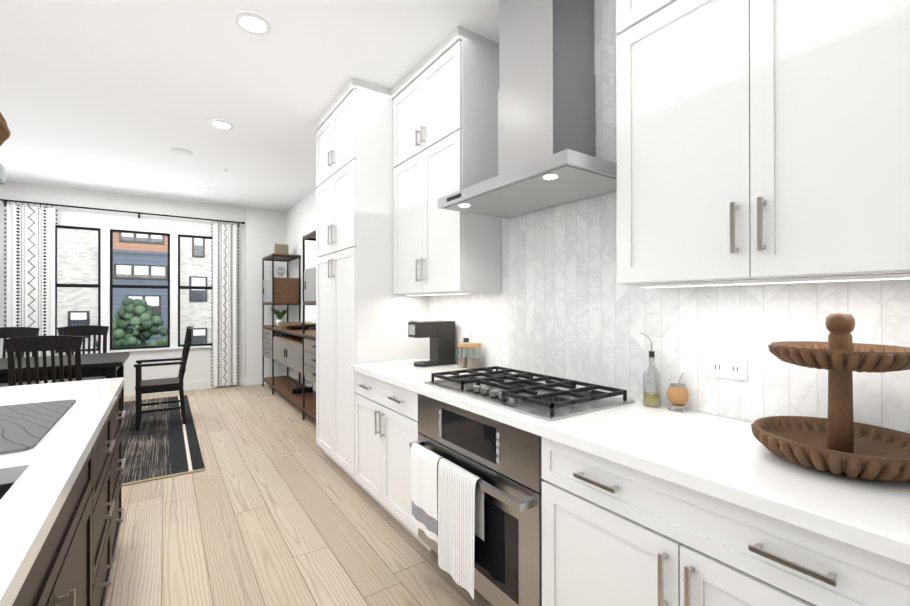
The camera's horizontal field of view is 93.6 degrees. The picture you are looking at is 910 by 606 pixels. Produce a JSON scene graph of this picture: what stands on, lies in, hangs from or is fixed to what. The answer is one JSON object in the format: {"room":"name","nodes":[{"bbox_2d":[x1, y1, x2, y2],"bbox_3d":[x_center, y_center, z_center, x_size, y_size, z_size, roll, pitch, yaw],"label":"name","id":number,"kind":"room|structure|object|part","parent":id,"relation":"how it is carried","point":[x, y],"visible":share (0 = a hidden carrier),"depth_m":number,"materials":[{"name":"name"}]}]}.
{"room":"kitchen","nodes":[
{"label":"kitchen","id":0,"kind":"room"},
{"bbox_2d":[0,181,285,386],"bbox_3d":[-4.490,-0.112,6.486,3.605,2.940,0.250,0,0,-34],"label":"wall","id":1,"kind":"structure","parent":0,"point":[261,232],"depth_m":6.57,"materials":[{"name":"white paint"}]},
{"bbox_2d":[55,225,100,352],"bbox_3d":[-5.269,-0.192,5.973,0.500,1.740,0.065,0,0,-34],"label":"window","id":2,"kind":"structure","parent":1,"relation":"in","point":[71,285],"depth_m":6.00,"materials":[{"name":"black metal"}]},
{"bbox_2d":[0,199,244,226],"bbox_3d":[-4.666,-1.292,6.243,2.880,0.080,0.117,0,0,-34],"label":"curtain rod","id":3,"kind":"object","parent":1,"relation":"attached to","point":[4,201],"visible":0.94,"depth_m":6.07,"materials":[{"name":"black metal"}]},
{"bbox_2d":[4,202,57,383],"bbox_3d":[-5.544,0.015,5.595,0.506,2.626,0.065,0,0,-34],"label":"curtain","id":4,"kind":"object","parent":3,"relation":"hanging from","point":[31,265],"visible":0.65,"depth_m":5.60,"materials":[{"name":"fabric"}]},
{"bbox_2d":[211,221,238,386],"bbox_3d":[-3.687,0.015,6.855,0.396,2.626,0.064,0,0,-34],"label":"curtain","id":5,"kind":"object","parent":3,"relation":"hanging from","point":[224,306],"visible":1,"depth_m":6.85,"materials":[{"name":"fabric"}]},
{"bbox_2d":[55,345,212,354],"bbox_3d":[-4.672,0.693,6.357,1.960,0.030,0.155,0,0,-34],"label":"window sill","id":6,"kind":"structure","parent":1,"relation":"attached to","point":[131,350],"depth_m":6.33,"materials":[{"name":"white"}]},
{"bbox_2d":[110,229,169,349],"bbox_3d":[-4.681,-0.192,6.371,0.720,1.740,0.065,0,0,-34],"label":"window","id":7,"kind":"structure","parent":1,"relation":"in","point":[112,286],"depth_m":6.34,"materials":[{"name":"black metal"}]},
{"bbox_2d":[124,377,243,396],"bbox_3d":[-4.706,1.293,6.272,2.950,0.130,0.014,0,0,-34],"label":"baseboard","id":8,"kind":"structure","parent":1,"relation":"attached to","point":[192,385],"depth_m":6.69,"materials":[{"name":"white"}]},
{"bbox_2d":[178,234,212,346],"bbox_3d":[-4.094,-0.192,6.770,0.500,1.740,0.065,0,0,-34],"label":"window","id":9,"kind":"structure","parent":1,"relation":"in","point":[188,236],"depth_m":6.73,"materials":[{"name":"black metal"}]},
{"bbox_2d":[244,374,284,385],"bbox_3d":[-3.201,1.293,7.197,0.604,0.130,0.014,0,0,-34],"label":"baseboard","id":10,"kind":"structure","parent":1,"relation":"attached to","point":[248,380],"depth_m":7.10,"materials":[{"name":"white"}]},
{"bbox_2d":[0,0,498,211],"bbox_3d":[-2.095,-1.627,1.681,5.250,0.060,10.900,0,0,-34],"label":"ceiling","id":11,"kind":"structure","parent":0,"point":[119,96],"depth_m":3.08,"materials":[{"name":"white paint"}]},
{"bbox_2d":[0,163,5,183],"bbox_3d":[-4.453,-1.187,4.006,0.338,0.799,0.215,0,0,-34],"label":"pendant light","id":12,"kind":"object","parent":11,"relation":"hanging from","point":[2,175],"visible":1,"depth_m":4.07,"materials":[{"name":"silver metal"}]},
{"bbox_2d":[0,112,10,145],"bbox_3d":[-1.805,-1.059,1.211,0.760,1.076,0.760,0,0,-34],"label":"rattan pendant light","id":13,"kind":"object","parent":11,"relation":"hanging from","point":[5,132],"visible":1,"depth_m":1.44,"materials":[{"name":"brown wicker"}]},
{"bbox_2d":[171,148,226,171],"bbox_3d":[-2.801,-1.573,4.713,0.557,0.029,0.511,0,0,-34],"label":"ceiling speaker","id":14,"kind":"object","parent":11,"relation":"attached to","point":[179,151],"visible":0.98,"depth_m":4.49,"materials":[{"name":"white plastic"}]},
{"bbox_2d":[193,186,208,190],"bbox_3d":[-3.496,-1.578,5.890,0.189,0.012,0.189,0,0,-40],"label":"recessed light","id":15,"kind":"object","parent":11,"relation":"in","point":[201,188],"depth_m":5.87,"materials":[{"name":"white"}]},
{"bbox_2d":[209,119,232,129],"bbox_3d":[-2.075,-1.585,3.797,0.189,0.012,0.189,0,0,17],"label":"recessed light","id":16,"kind":"object","parent":11,"relation":"in","point":[220,124],"depth_m":3.78,"materials":[{"name":"white"}]},
{"bbox_2d":[235,11,270,34],"bbox_3d":[-1.148,-1.589,2.432,0.189,0.012,0.189,0,0,-40],"label":"recessed light","id":17,"kind":"object","parent":11,"relation":"in","point":[254,23],"depth_m":2.42,"materials":[{"name":"white plastic"}]},
{"bbox_2d":[105,384,492,605],"bbox_3d":[-2.090,1.373,1.674,5.250,0.060,10.900,0,0,-34],"label":"floor","id":18,"kind":"structure","parent":0,"point":[273,504],"depth_m":2.51,"materials":[{"name":"brown wood"}]},
{"bbox_2d":[12,390,124,605],"bbox_3d":[-1.145,0.902,0.389,1.110,0.874,4.250,0,0,-34],"label":"kitchen island","id":19,"kind":"object","parent":18,"relation":"on","point":[73,564],"visible":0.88,"depth_m":1.40,"materials":[{"name":"brown wood"}]},
{"bbox_2d":[0,377,123,605],"bbox_3d":[-1.167,0.444,0.376,1.120,0.040,4.310,0,0,-34],"label":"island countertop","id":20,"kind":"structure","parent":19,"relation":"on","point":[43,473],"depth_m":1.11,"materials":[{"name":"white stone"}]},
{"bbox_2d":[0,482,14,499],"bbox_3d":[-1.082,0.575,0.669,0.462,0.220,0.812,0,0,-34],"label":"sink","id":21,"kind":"object","parent":20,"relation":"in","point":[4,488],"depth_m":1.10,"materials":[{"name":"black metal"}]},
{"bbox_2d":[0,399,75,453],"bbox_3d":[-1.634,0.422,1.425,0.465,0.007,0.770,0,0,-34],"label":"drying mat","id":22,"kind":"object","parent":20,"relation":"on","point":[23,427],"visible":0.86,"depth_m":1.50,"materials":[{"name":"grey fabric"}]},
{"bbox_2d":[121,395,204,485],"bbox_3d":[-3.833,1.346,4.244,2.113,0.012,3.390,0,0,-34],"label":"rug","id":23,"kind":"object","parent":18,"relation":"on","point":[160,445],"visible":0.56,"depth_m":4.04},
{"bbox_2d":[0,327,39,386],"bbox_3d":[-4.903,0.806,4.650,0.480,1.070,0.531,0,0,-34],"label":"chair","id":24,"kind":"object","parent":23,"relation":"on","point":[10,332],"visible":0.33,"depth_m":4.86,"materials":[{"name":"brown wood"}]},
{"bbox_2d":[3,335,83,385],"bbox_3d":[-3.494,0.802,3.696,0.480,1.070,0.531,0,0,-34],"label":"chair","id":25,"kind":"object","parent":23,"relation":"on","point":[36,344],"visible":0.38,"depth_m":3.49,"materials":[{"name":"brown wood"}]},
{"bbox_2d":[0,352,129,419],"bbox_3d":[-4.151,0.957,4.192,1.470,0.765,1.080,0,0,-34],"label":"dining table","id":26,"kind":"object","parent":23,"relation":"on","point":[109,365],"visible":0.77,"depth_m":4.12,"materials":[{"name":"brown wood"}]},
{"bbox_2d":[51,325,108,382],"bbox_3d":[-4.382,0.806,5.004,0.480,1.070,0.531,0,0,-34],"label":"chair","id":27,"kind":"object","parent":23,"relation":"on","point":[86,330],"visible":0.44,"depth_m":5.21,"materials":[{"name":"brown wood"}]},
{"bbox_2d":[134,326,192,430],"bbox_3d":[-3.263,0.804,4.808,0.541,1.070,0.480,0,0,-34],"label":"chair","id":28,"kind":"object","parent":23,"relation":"on","point":[157,385],"visible":1,"depth_m":4.71,"materials":[{"name":"black wood"}]},
{"bbox_2d":[262,230,315,420],"bbox_3d":[-2.035,0.293,5.692,0.411,2.120,3.360,0,0,-34],"label":"shelving","id":29,"kind":"object","parent":18,"relation":"on","point":[294,349],"visible":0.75,"depth_m":5.93,"materials":[{"name":"black metal"}]},
{"bbox_2d":[269,307,287,325],"bbox_3d":[-2.778,0.211,6.743,0.276,0.299,0.294,0,0,-34],"label":"decorative plant","id":30,"kind":"object","parent":29,"relation":"on","point":[279,314],"visible":0.92,"depth_m":6.71,"materials":[{"name":"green plant"}]},
{"bbox_2d":[273,243,288,253],"bbox_3d":[-2.742,-0.845,6.720,0.200,0.180,0.170,0,0,-34],"label":"books","id":31,"kind":"object","parent":29,"relation":"on","point":[280,248],"visible":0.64,"depth_m":6.66,"materials":[{"name":"yellow paper"}]},
{"bbox_2d":[277,322,315,328],"bbox_3d":[-2.151,0.314,5.867,0.540,0.088,0.540,0,0,-34],"label":"decorative bowl","id":32,"kind":"object","parent":29,"relation":"on","point":[293,325],"visible":0.9,"depth_m":5.69,"materials":[{"name":"brown wood"}]},
{"bbox_2d":[289,378,312,396],"bbox_3d":[-2.066,1.130,5.741,0.260,0.164,0.408,0,0,-34],"label":"wine rack","id":33,"kind":"object","parent":29,"relation":"on","point":[296,390],"visible":0.88,"depth_m":5.66,"materials":[{"name":"black metal"}]},
{"bbox_2d":[314,78,428,489],"bbox_3d":[-0.734,-0.123,3.580,0.648,2.939,0.942,0,0,-34],"label":"pantry cabinet","id":34,"kind":"object","parent":18,"relation":"on","point":[364,314],"visible":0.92,"depth_m":3.18,"materials":[{"name":"white wood"}]},
{"bbox_2d":[355,371,432,551],"bbox_3d":[-0.200,0.906,2.813,0.609,0.874,0.917,0,0,-34],"label":"base cabinet","id":35,"kind":"object","parent":18,"relation":"on","point":[386,414],"depth_m":2.59,"materials":[{"name":"white wood"}]},
{"bbox_2d":[410,393,543,605],"bbox_3d":[0.255,0.853,2.029,0.621,0.769,0.884,0,0,-34],"label":"oven","id":36,"kind":"object","parent":35,"relation":"in","point":[503,461],"visible":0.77,"depth_m":1.70,"materials":[{"name":"silver metal"}]},
{"bbox_2d":[411,443,442,541],"bbox_3d":[-0.136,0.904,2.066,0.052,0.391,0.250,0,0,-34],"label":"towel","id":37,"kind":"object","parent":36,"relation":"hanging from","point":[424,475],"visible":0.92,"depth_m":2.05,"materials":[{"name":"white fabric"}]},
{"bbox_2d":[438,458,483,599],"bbox_3d":[0.019,0.948,1.838,0.052,0.481,0.280,0,0,-34],"label":"striped towel","id":38,"kind":"object","parent":36,"relation":"hanging from","point":[460,510],"visible":1,"depth_m":1.80,"materials":[{"name":"white fabric"}]},
{"bbox_2d":[541,437,909,605],"bbox_3d":[0.837,0.901,1.286,0.609,0.874,0.991,0,0,-34],"label":"base cabinet","id":39,"kind":"object","parent":18,"relation":"on","point":[615,534],"depth_m":1.13,"materials":[{"name":"white wood"}]},
{"bbox_2d":[351,358,909,565],"bbox_3d":[0.316,0.446,2.027,0.639,0.040,2.800,0,0,-34],"label":"countertop","id":40,"kind":"structure","parent":39,"relation":"on","point":[734,461],"depth_m":1.15,"materials":[{"name":"white stone"}]},
{"bbox_2d":[408,319,454,366],"bbox_3d":[-0.161,0.272,2.958,0.315,0.312,0.120,0,0,-34],"label":"coffee maker","id":41,"kind":"object","parent":40,"relation":"on","point":[440,334],"visible":1,"depth_m":2.93,"materials":[{"name":"grey plastic"}]},
{"bbox_2d":[457,343,469,367],"bbox_3d":[0.059,0.349,2.853,0.090,0.157,0.090,0,0,-34],"label":"jar","id":42,"kind":"object","parent":40,"relation":"on","point":[461,361],"visible":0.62,"depth_m":2.82,"materials":[{"name":"clear glass"}]},
{"bbox_2d":[466,343,480,368],"bbox_3d":[0.119,0.343,2.755,0.098,0.167,0.098,0,0,-34],"label":"jar","id":43,"kind":"object","parent":40,"relation":"on","point":[473,362],"visible":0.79,"depth_m":2.72,"materials":[{"name":"clear glass"}]},
{"bbox_2d":[424,366,634,420],"bbox_3d":[0.301,0.399,2.050,0.520,0.052,0.900,0,0,-34],"label":"cooktop","id":44,"kind":"object","parent":40,"relation":"in","point":[548,399],"depth_m":1.88,"materials":[{"name":"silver metal"}]},
{"bbox_3d":[0.139,0.401,1.940,0.038,0.029,0.286,0,0,-34],"label":"cooktop knobs","id":45,"kind":"part","parent":44,"relation":"part of","materials":[{"name":"silver metal"}]},
{"bbox_2d":[640,332,660,407],"bbox_3d":[0.811,0.272,1.762,0.068,0.303,0.067,0,0,-34],"label":"oil bottle","id":46,"kind":"object","parent":40,"relation":"on","point":[651,398],"visible":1,"depth_m":1.75,"materials":[{"name":"clear glass"}]},
{"bbox_2d":[666,372,688,412],"bbox_3d":[0.874,0.343,1.673,0.087,0.163,0.087,0,0,-34],"label":"gourd","id":47,"kind":"object","parent":40,"relation":"on","point":[677,395],"visible":1,"depth_m":1.65,"materials":[{"name":"brown"}]},
{"bbox_2d":[751,313,909,481],"bbox_3d":[1.018,0.224,1.129,0.389,0.396,0.389,0,0,-34],"label":"tray stand","id":48,"kind":"object","parent":40,"relation":"on","point":[838,441],"visible":1,"depth_m":1.11,"materials":[{"name":"brown wood"}]},
{"bbox_2d":[286,189,317,390],"bbox_3d":[0.036,-0.126,3.123,0.105,2.940,10.900,0,0,-34],"label":"wall","id":49,"kind":"structure","parent":0,"point":[300,218],"depth_m":6.54,"materials":[{"name":"white paint"}]},
{"bbox_2d":[391,26,500,293],"bbox_3d":[-0.089,-0.831,2.918,0.309,1.529,0.878,0,0,-34],"label":"upper cabinet","id":50,"kind":"object","parent":49,"relation":"attached to","point":[445,109],"depth_m":2.62,"materials":[{"name":"white wood"}]},
{"bbox_2d":[405,273,909,295],"bbox_3d":[0.403,-0.062,2.088,0.040,0.012,2.704,0,0,-34],"label":"rail","id":51,"kind":"object","parent":50,"relation":"attached to","point":[832,279],"visible":0.94,"depth_m":1.26,"materials":[{"name":"white plastic"}]},
{"bbox_2d":[438,0,616,218],"bbox_3d":[0.365,-1.052,2.080,0.499,1.090,0.900,0,0,-34],"label":"range hood","id":52,"kind":"object","parent":49,"relation":"attached to","point":[547,158],"visible":0.96,"depth_m":2.00,"materials":[{"name":"silver metal"}]},
{"bbox_2d":[429,0,909,433],"bbox_3d":[0.584,-0.567,2.213,0.008,2.065,2.804,0,0,-34],"label":"backsplash","id":53,"kind":"structure","parent":49,"relation":"attached to","point":[563,303],"depth_m":1.89,"materials":[{"name":"tile"}]},
{"bbox_2d":[453,327,471,363],"bbox_3d":[0.048,0.297,2.937,0.064,0.258,0.141,0,0,-34],"label":"outlet","id":54,"kind":"object","parent":53,"relation":"attached to","point":[467,338],"visible":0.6,"depth_m":2.91,"materials":[{"name":"white plastic"}]},
{"bbox_2d":[708,355,746,380],"bbox_3d":[1.004,0.238,1.579,0.008,0.078,0.130,0,0,-34],"label":"electrical outlet","id":55,"kind":"object","parent":53,"relation":"attached to","point":[728,367],"visible":1,"depth_m":1.57,"materials":[{"name":"white plastic"}]},
{"bbox_2d":[616,0,909,284],"bbox_3d":[0.987,-0.836,1.334,0.309,1.529,0.892,0,0,-34],"label":"upper cabinet","id":56,"kind":"object","parent":49,"relation":"attached to","point":[762,139],"depth_m":1.22,"materials":[{"name":"white wood"}]},
{"label":"outside","id":57,"kind":"structure","parent":0,"visible":0},
{"bbox_3d":[-13.494,4.953,19.846,60.000,0.100,31.600,0,0,-34],"label":"ground","id":58,"kind":"structure","parent":57,"visible":0},
{"bbox_2d":[96,297,167,347],"bbox_3d":[-10.163,2.350,13.631,2.048,5.067,1.233,0,0,-34],"label":"tree","id":59,"kind":"object","parent":58,"relation":"on","point":[146,323],"depth_m":13.45,"materials":[{"name":"green plant"}]},
{"bbox_2d":[57,228,211,348],"bbox_3d":[-12.091,-1.106,16.891,17.000,13.000,1.100,0,0,-34],"label":"buildings","id":60,"kind":"structure","parent":58,"relation":"on","point":[74,269],"depth_m":16.27,"materials":[{"name":"multicoloured"}]}
]}

